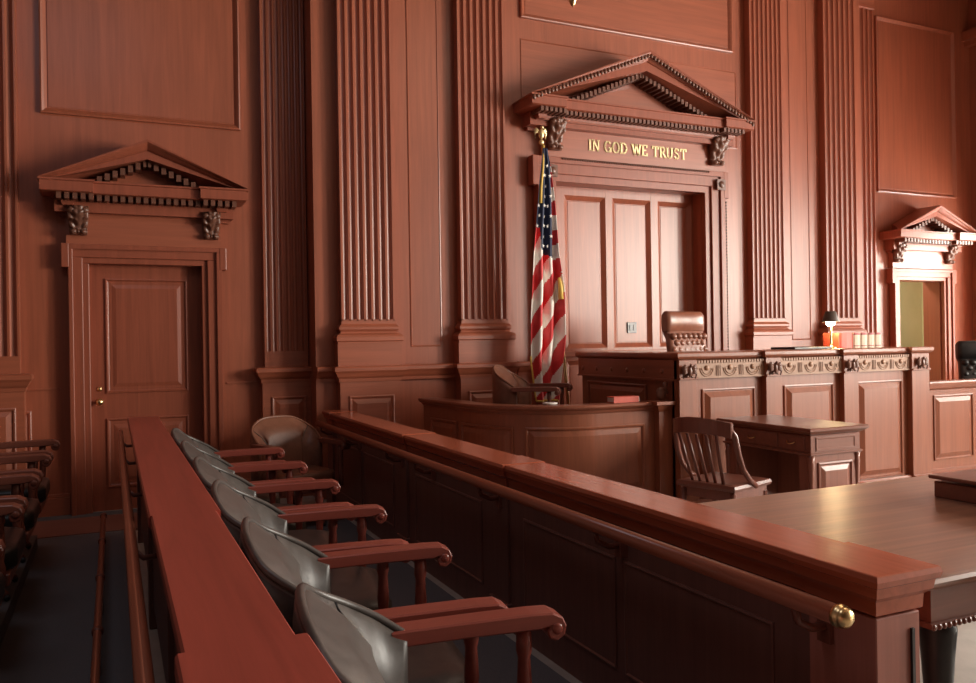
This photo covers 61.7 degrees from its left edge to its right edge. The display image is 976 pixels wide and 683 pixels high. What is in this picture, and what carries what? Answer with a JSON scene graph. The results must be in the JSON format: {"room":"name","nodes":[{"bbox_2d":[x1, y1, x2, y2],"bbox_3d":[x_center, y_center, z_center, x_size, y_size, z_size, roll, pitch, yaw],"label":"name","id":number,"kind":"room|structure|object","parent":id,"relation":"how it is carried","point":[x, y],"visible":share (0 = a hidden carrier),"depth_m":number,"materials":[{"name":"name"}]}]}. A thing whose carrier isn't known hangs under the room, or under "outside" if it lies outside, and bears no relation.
{"room":"courtroom","nodes":[
{"label":"courtroom","id":0,"kind":"room"},
{"bbox_2d":[15,0,972,513],"bbox_3d":[0.059,-1.731,8.551,15.300,6.300,0.634,-1,0,-25],"label":"wall","id":1,"kind":"structure","parent":0,"point":[95,78],"depth_m":7.89,"materials":[{"name":"brown wood"}]},
{"bbox_2d":[0,0,33,470],"bbox_3d":[-4.107,-1.566,6.604,0.700,6.100,0.190,-1,0,-25],"label":"pilaster","id":2,"kind":"object","parent":1,"relation":"attached to","point":[14,384],"visible":0.76,"depth_m":6.69,"materials":[{"name":"brown wood"}]},
{"bbox_2d":[37,139,248,515],"bbox_3d":[-2.942,-0.119,7.101,1.650,3.170,0.460,-1,0,-25],"label":"door","id":3,"kind":"structure","parent":1,"relation":"in","point":[144,202],"depth_m":7.15,"materials":[{"name":"brown wood"}]},
{"bbox_2d":[38,478,326,517],"bbox_3d":[0.158,1.323,8.441,15.300,0.190,0.384,-1,0,-25],"label":"baseboard","id":4,"kind":"structure","parent":1,"relation":"attached to","point":[55,504],"depth_m":6.88,"materials":[{"name":"brown wood"}]},
{"bbox_2d":[254,0,312,498],"bbox_3d":[-1.903,-1.600,7.628,0.580,6.100,0.170,-1,0,-25],"label":"pilaster","id":5,"kind":"object","parent":1,"relation":"attached to","point":[284,378],"visible":0.76,"depth_m":7.63,"materials":[{"name":"brown wood"}]},
{"bbox_2d":[332,0,407,423],"bbox_3d":[-1.131,-1.612,7.587,0.690,6.100,0.190,-1,0,-25],"label":"pilaster","id":6,"kind":"object","parent":1,"relation":"attached to","point":[368,370],"visible":0.87,"depth_m":7.58,"materials":[{"name":"brown wood"}]},
{"bbox_2d":[452,0,520,402],"bbox_3d":[-0.054,-1.629,8.082,0.680,6.100,0.190,-1,0,-25],"label":"pilaster","id":7,"kind":"object","parent":1,"relation":"attached to","point":[483,339],"visible":0.81,"depth_m":8.07,"materials":[{"name":"brown wood"}]},
{"bbox_2d":[27,358,955,390],"bbox_3d":[0.155,0.275,8.411,15.300,0.145,0.441,-1,0,-25],"label":"trim","id":8,"kind":"structure","parent":1,"relation":"attached to","point":[436,370],"depth_m":7.83,"materials":[{"name":"brown wood"}]},
{"bbox_2d":[512,50,755,404],"bbox_3d":[1.591,-0.825,8.853,2.830,4.440,0.693,-1,0,-25],"label":"door","id":9,"kind":"structure","parent":1,"relation":"in","point":[639,121],"depth_m":8.96,"materials":[{"name":"brown wood"}]},
{"bbox_2d":[627,322,636,332],"bbox_3d":[1.609,-0.155,9.135,0.120,0.120,0.022,-1,0,-25],"label":"outlet plate","id":10,"kind":"object","parent":9,"relation":"attached to","point":[631,326],"visible":1,"depth_m":9.13,"materials":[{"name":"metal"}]},
{"bbox_2d":[743,0,793,349],"bbox_3d":[3.294,-1.682,9.621,0.670,6.100,0.190,-1,0,-25],"label":"pilaster","id":11,"kind":"object","parent":1,"relation":"attached to","point":[767,326],"visible":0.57,"depth_m":9.61,"materials":[{"name":"brown wood"}]},
{"bbox_2d":[816,0,866,345],"bbox_3d":[4.375,-1.699,10.118,0.710,6.100,0.190,-1,0,-25],"label":"pilaster","id":12,"kind":"object","parent":1,"relation":"attached to","point":[835,18],"visible":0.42,"depth_m":10.11,"materials":[{"name":"brown wood"}]},
{"bbox_2d":[859,0,877,332],"bbox_3d":[4.928,-1.708,10.769,0.700,6.100,0.170,-1,0,-25],"label":"pilaster","id":13,"kind":"object","parent":1,"relation":"attached to","point":[866,7],"visible":0.21,"depth_m":10.85,"materials":[{"name":"brown wood"}]},
{"bbox_2d":[878,205,975,380],"bbox_3d":[6.016,-0.260,11.303,1.580,3.170,0.610,-1,0,-25],"label":"door","id":14,"kind":"structure","parent":1,"relation":"in","point":[923,245],"depth_m":11.28,"materials":[{"name":"brown wood"}]},
{"bbox_2d":[31,496,975,682],"bbox_3d":[3.767,1.412,5.023,19.000,0.138,14.000,-1,0,-25],"label":"floor","id":15,"kind":"structure","parent":0,"point":[965,659],"depth_m":4.51,"materials":[{"name":"wood"}]},
{"bbox_2d":[0,535,37,646],"bbox_3d":[-3.206,1.415,1.873,3.300,0.088,7.100,-1,0,-25],"label":"floor","id":16,"kind":"structure","parent":15,"relation":"on","point":[7,608],"depth_m":4.56,"materials":[{"name":"grey carpet"}]},
{"bbox_2d":[0,502,24,606],"bbox_3d":[-2.055,0.907,2.857,0.708,0.890,0.744,-1,0,-25],"label":"chair","id":17,"kind":"object","parent":16,"relation":"on","point":[16,511],"visible":1,"depth_m":3.25,"materials":[{"name":"brown wood"}]},
{"bbox_2d":[0,473,40,586],"bbox_3d":[-2.406,0.913,3.620,0.708,0.890,0.744,-1,0,-25],"label":"chair","id":18,"kind":"object","parent":16,"relation":"on","point":[14,538],"visible":0.77,"depth_m":3.66,"materials":[{"name":"brown wood"}]},
{"bbox_2d":[0,453,51,600],"bbox_3d":[-2.757,0.918,4.383,0.708,0.890,0.744,-1,0,-25],"label":"chair","id":19,"kind":"object","parent":16,"relation":"on","point":[29,520],"visible":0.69,"depth_m":4.47,"materials":[{"name":"brown wood"}]},
{"bbox_2d":[0,439,59,562],"bbox_3d":[-3.108,0.924,5.146,0.708,0.890,0.744,-1,0,-25],"label":"chair","id":20,"kind":"object","parent":16,"relation":"on","point":[41,493],"visible":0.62,"depth_m":5.24,"materials":[{"name":"brown wood"}]},
{"bbox_2d":[0,530,133,682],"bbox_3d":[-2.405,1.452,0.755,4.020,0.012,10.400,-1,0,-25],"label":"carpet","id":21,"kind":"object","parent":15,"relation":"on","point":[48,638],"visible":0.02,"depth_m":4.26,"materials":[{"name":"grey carpet"}]},
{"bbox_2d":[90,512,106,682],"bbox_3d":[-1.363,1.326,2.831,0.048,0.208,6.900,-1,0,-25],"label":"rail","id":22,"kind":"object","parent":21,"relation":"on","point":[97,631],"visible":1,"depth_m":3.76,"materials":[{"name":"brown wood"}]},
{"bbox_2d":[37,508,136,521],"bbox_3d":[-4.542,1.486,6.338,4.800,0.010,0.230,-1,0,-25],"label":"floor mat","id":23,"kind":"object","parent":15,"relation":"on","point":[134,510],"visible":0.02,"depth_m":6.86,"materials":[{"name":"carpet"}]},
{"bbox_2d":[118,416,340,682],"bbox_3d":[-1.082,0.987,2.797,0.289,0.900,7.200,-1,0,-25],"label":"rail","id":24,"kind":"object","parent":15,"relation":"on","point":[215,620],"visible":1,"depth_m":1.87,"materials":[{"name":"brown wood"}]},
{"bbox_2d":[307,519,569,682],"bbox_3d":[-0.625,1.427,3.802,1.400,0.006,6.250,-1,0,-25],"label":"carpet","id":25,"kind":"object","parent":15,"relation":"on","point":[497,654],"visible":0.02,"depth_m":3.86,"materials":[{"name":"grey carpet"}]},
{"bbox_2d":[171,428,285,503],"bbox_3d":[-1.640,0.986,5.212,0.708,0.890,0.744,-1,0,-17],"label":"chair","id":26,"kind":"object","parent":25,"relation":"on","point":[177,434],"visible":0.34,"depth_m":5.44,"materials":[{"name":"brown wood"}]},
{"bbox_2d":[180,440,314,529],"bbox_3d":[-1.327,0.981,4.531,0.708,0.890,0.744,-1,0,-18],"label":"chair","id":27,"kind":"object","parent":25,"relation":"on","point":[189,450],"visible":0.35,"depth_m":4.76,"materials":[{"name":"brown wood"}]},
{"bbox_2d":[192,456,355,545],"bbox_3d":[-1.014,0.976,3.849,0.708,0.890,0.744,-1,0,-17],"label":"chair","id":28,"kind":"object","parent":25,"relation":"on","point":[206,472],"visible":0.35,"depth_m":4.04,"materials":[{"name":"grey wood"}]},
{"bbox_2d":[250,415,350,525],"bbox_3d":[-1.499,1.016,6.349,0.640,0.854,0.609,-1,0,-43],"label":"leather armchair","id":29,"kind":"object","parent":25,"relation":"on","point":[299,440],"visible":0.62,"depth_m":6.46,"materials":[{"name":"brown leather"}]},
{"bbox_2d":[210,479,408,609],"bbox_3d":[-0.696,0.971,3.158,0.708,0.890,0.744,-1,0,-15],"label":"chair","id":30,"kind":"object","parent":25,"relation":"on","point":[365,586],"visible":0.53,"depth_m":3.17,"materials":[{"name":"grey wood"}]},
{"bbox_2d":[239,517,507,682],"bbox_3d":[-0.375,0.966,2.459,0.708,0.890,0.744,-1,0,-17],"label":"chair","id":31,"kind":"object","parent":25,"relation":"on","point":[281,561],"visible":0.53,"depth_m":2.37,"materials":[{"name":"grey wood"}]},
{"bbox_2d":[293,582,566,682],"bbox_3d":[-0.049,0.961,1.750,0.708,0.890,0.744,-1,0,-16],"label":"chair","id":32,"kind":"object","parent":25,"relation":"on","point":[360,644],"visible":0.94,"depth_m":1.98,"materials":[{"name":"grey leather"}]},
{"bbox_2d":[418,382,675,496],"bbox_3d":[0.341,0.880,6.805,2.339,1.070,0.832,-1,0,23],"label":"box","id":33,"kind":"object","parent":15,"relation":"on","point":[629,443],"visible":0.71,"depth_m":6.52,"materials":[{"name":"brown wood"}]},
{"bbox_2d":[543,402,557,404],"bbox_3d":[0.494,0.493,6.508,0.120,0.014,0.120,-1,0,-25],"label":"coaster","id":34,"kind":"object","parent":33,"relation":"on","point":[544,403],"visible":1,"depth_m":6.47,"materials":[{"name":"metal"}]},
{"bbox_2d":[607,395,638,402],"bbox_3d":[1.096,0.467,6.622,0.250,0.048,0.105,-1,0,-25],"label":"book","id":35,"kind":"object","parent":33,"relation":"on","point":[628,398],"visible":1,"depth_m":6.58,"materials":[{"name":"red paper"}]},
{"bbox_2d":[530,126,569,403],"bbox_3d":[0.678,-0.344,8.052,0.671,3.507,0.300,-1,0,-25],"label":"flag","id":36,"kind":"object","parent":15,"relation":"on","point":[548,316],"visible":0.95,"depth_m":7.95,"materials":[{"name":"multicoloured fabric"}]},
{"bbox_2d":[315,409,942,682],"bbox_3d":[-0.203,1.011,4.696,0.344,0.825,5.864,-1,0,-25],"label":"rail","id":37,"kind":"object","parent":15,"relation":"on","point":[646,586],"visible":0.89,"depth_m":3.00,"materials":[{"name":"brown wood"}]},
{"bbox_2d":[673,417,771,500],"bbox_3d":[1.567,0.946,5.545,0.580,0.910,0.510,-1,0,-42],"label":"chair","id":38,"kind":"object","parent":15,"relation":"on","point":[716,486],"visible":0.8,"depth_m":5.41,"materials":[{"name":"brown wood"}]},
{"bbox_2d":[575,346,933,502],"bbox_3d":[2.554,0.727,7.877,3.008,1.306,1.638,-1,0,-25],"label":"bench","id":39,"kind":"object","parent":15,"relation":"on","point":[886,389],"visible":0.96,"depth_m":7.28,"materials":[{"name":"brown wood"}]},
{"bbox_2d":[771,346,831,349],"bbox_3d":[2.917,0.060,7.614,0.460,0.021,0.300,-1,0,-25],"label":"desk pad","id":40,"kind":"object","parent":39,"relation":"on","point":[802,347],"visible":0.98,"depth_m":7.51,"materials":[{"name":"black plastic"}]},
{"bbox_2d":[822,311,838,348],"bbox_3d":[3.236,-0.110,7.718,0.156,0.352,0.156,-1,0,-25],"label":"desk lamp","id":41,"kind":"object","parent":39,"relation":"on","point":[830,317],"visible":0.91,"depth_m":7.68,"materials":[{"name":"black metal"}]},
{"bbox_2d":[823,333,852,347],"bbox_3d":[3.353,-0.010,7.826,0.180,0.145,0.200,-1,0,-25],"label":"binder","id":42,"kind":"object","parent":39,"relation":"on","point":[839,340],"visible":0.75,"depth_m":7.75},
{"bbox_2d":[853,333,859,347],"bbox_3d":[3.494,-0.010,7.890,0.090,0.145,0.182,-1,0,-25],"label":"book","id":43,"kind":"object","parent":39,"relation":"on","point":[856,336],"visible":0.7,"depth_m":7.80,"materials":[{"name":"beige paper"}]},
{"bbox_2d":[860,333,866,347],"bbox_3d":[3.581,-0.012,7.930,0.090,0.145,0.182,-1,0,-25],"label":"book","id":44,"kind":"object","parent":39,"relation":"on","point":[863,336],"visible":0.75,"depth_m":7.84,"materials":[{"name":"beige paper"}]},
{"bbox_2d":[867,333,873,347],"bbox_3d":[3.668,-0.013,7.970,0.090,0.145,0.182,-1,0,-25],"label":"book","id":45,"kind":"object","parent":39,"relation":"on","point":[870,336],"visible":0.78,"depth_m":7.88,"materials":[{"name":"beige paper"}]},
{"bbox_2d":[874,332,880,346],"bbox_3d":[3.756,-0.015,8.010,0.090,0.145,0.182,-1,0,-25],"label":"book","id":46,"kind":"object","parent":39,"relation":"on","point":[877,336],"visible":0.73,"depth_m":7.92,"materials":[{"name":"beige paper"}]},
{"bbox_2d":[716,415,868,494],"bbox_3d":[2.291,0.994,6.208,0.570,0.780,0.970,-1,0,-25],"label":"desk","id":47,"kind":"object","parent":15,"relation":"on","point":[796,453],"visible":0.69,"depth_m":5.93,"materials":[{"name":"brown wood"}]},
{"bbox_2d":[698,475,975,682],"bbox_3d":[2.059,1.008,3.217,2.440,0.760,1.140,-1,0,-25],"label":"table","id":48,"kind":"object","parent":15,"relation":"on","point":[904,516],"visible":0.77,"depth_m":2.81,"materials":[{"name":"brown wood"}]},
{"bbox_2d":[928,469,975,503],"bbox_3d":[2.182,0.581,3.211,0.600,0.090,0.550,-1,0,-25],"label":"case","id":49,"kind":"object","parent":48,"relation":"on","point":[955,485],"visible":1,"depth_m":3.26,"materials":[{"name":"brown wood"}]},
{"bbox_2d":[929,378,975,473],"bbox_3d":[5.093,0.827,8.756,2.353,1.026,0.968,-1,0,-25],"label":"stand","id":50,"kind":"object","parent":15,"relation":"on","point":[952,402],"visible":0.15,"depth_m":8.02,"materials":[{"name":"brown wood"}]},
{"bbox_2d":[955,341,975,378],"bbox_3d":[5.721,0.604,9.205,0.712,1.228,0.637,-1,0,5],"label":"chair","id":51,"kind":"object","parent":50,"relation":"in","point":[965,351],"visible":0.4,"depth_m":9.40,"materials":[{"name":"black leather"}]},
{"bbox_3d":[0.538,1.227,7.310,1.150,0.370,1.350,-1,0,-25],"label":"box","id":52,"kind":"object","parent":15,"relation":"on","visible":0},
{"bbox_2d":[492,364,572,404],"bbox_3d":[0.376,0.621,7.143,0.637,0.846,0.670,-1,0,15],"label":"leather armchair","id":53,"kind":"object","parent":52,"relation":"on","point":[508,387],"visible":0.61,"depth_m":6.99,"materials":[{"name":"brown leather"}]},
{"bbox_2d":[900,282,923,346],"bbox_3d":[6.064,-0.225,12.420,3.300,3.100,1.400,-1,0,-25],"label":"wall","id":54,"kind":"structure","parent":0,"point":[911,293],"depth_m":13.44,"materials":[{"name":"paint"}]},
{"bbox_2d":[961,0,975,340],"bbox_3d":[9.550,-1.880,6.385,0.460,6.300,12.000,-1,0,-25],"label":"pilaster","id":55,"kind":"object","parent":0,"point":[968,37],"depth_m":11.76,"materials":[{"name":"brown wood"}]},
{"bbox_3d":[2.469,-4.994,3.317,15.800,0.150,12.300,-1,0,-25],"label":"ceiling","id":56,"kind":"structure","parent":0,"visible":0},
{"bbox_2d":[568,0,576,6],"bbox_3d":[0.525,-3.524,5.274,1.000,2.730,0.888,-1,0,-25],"label":"chandelier","id":57,"kind":"object","parent":56,"relation":"hanging from","point":[572,2],"visible":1,"depth_m":5.26,"materials":[{"name":"gold metal"}]},
{"bbox_3d":[3.321,1.158,8.617,4.600,0.420,1.700,-1,0,-25],"label":"platform","id":58,"kind":"object","parent":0,"visible":0},
{"bbox_2d":[661,311,706,351],"bbox_3d":[2.114,0.326,7.992,0.712,1.258,0.637,-1,0,-40],"label":"tufted chair","id":59,"kind":"object","parent":58,"relation":"on","point":[682,330],"visible":0.34,"depth_m":8.06,"materials":[{"name":"brown leather"}]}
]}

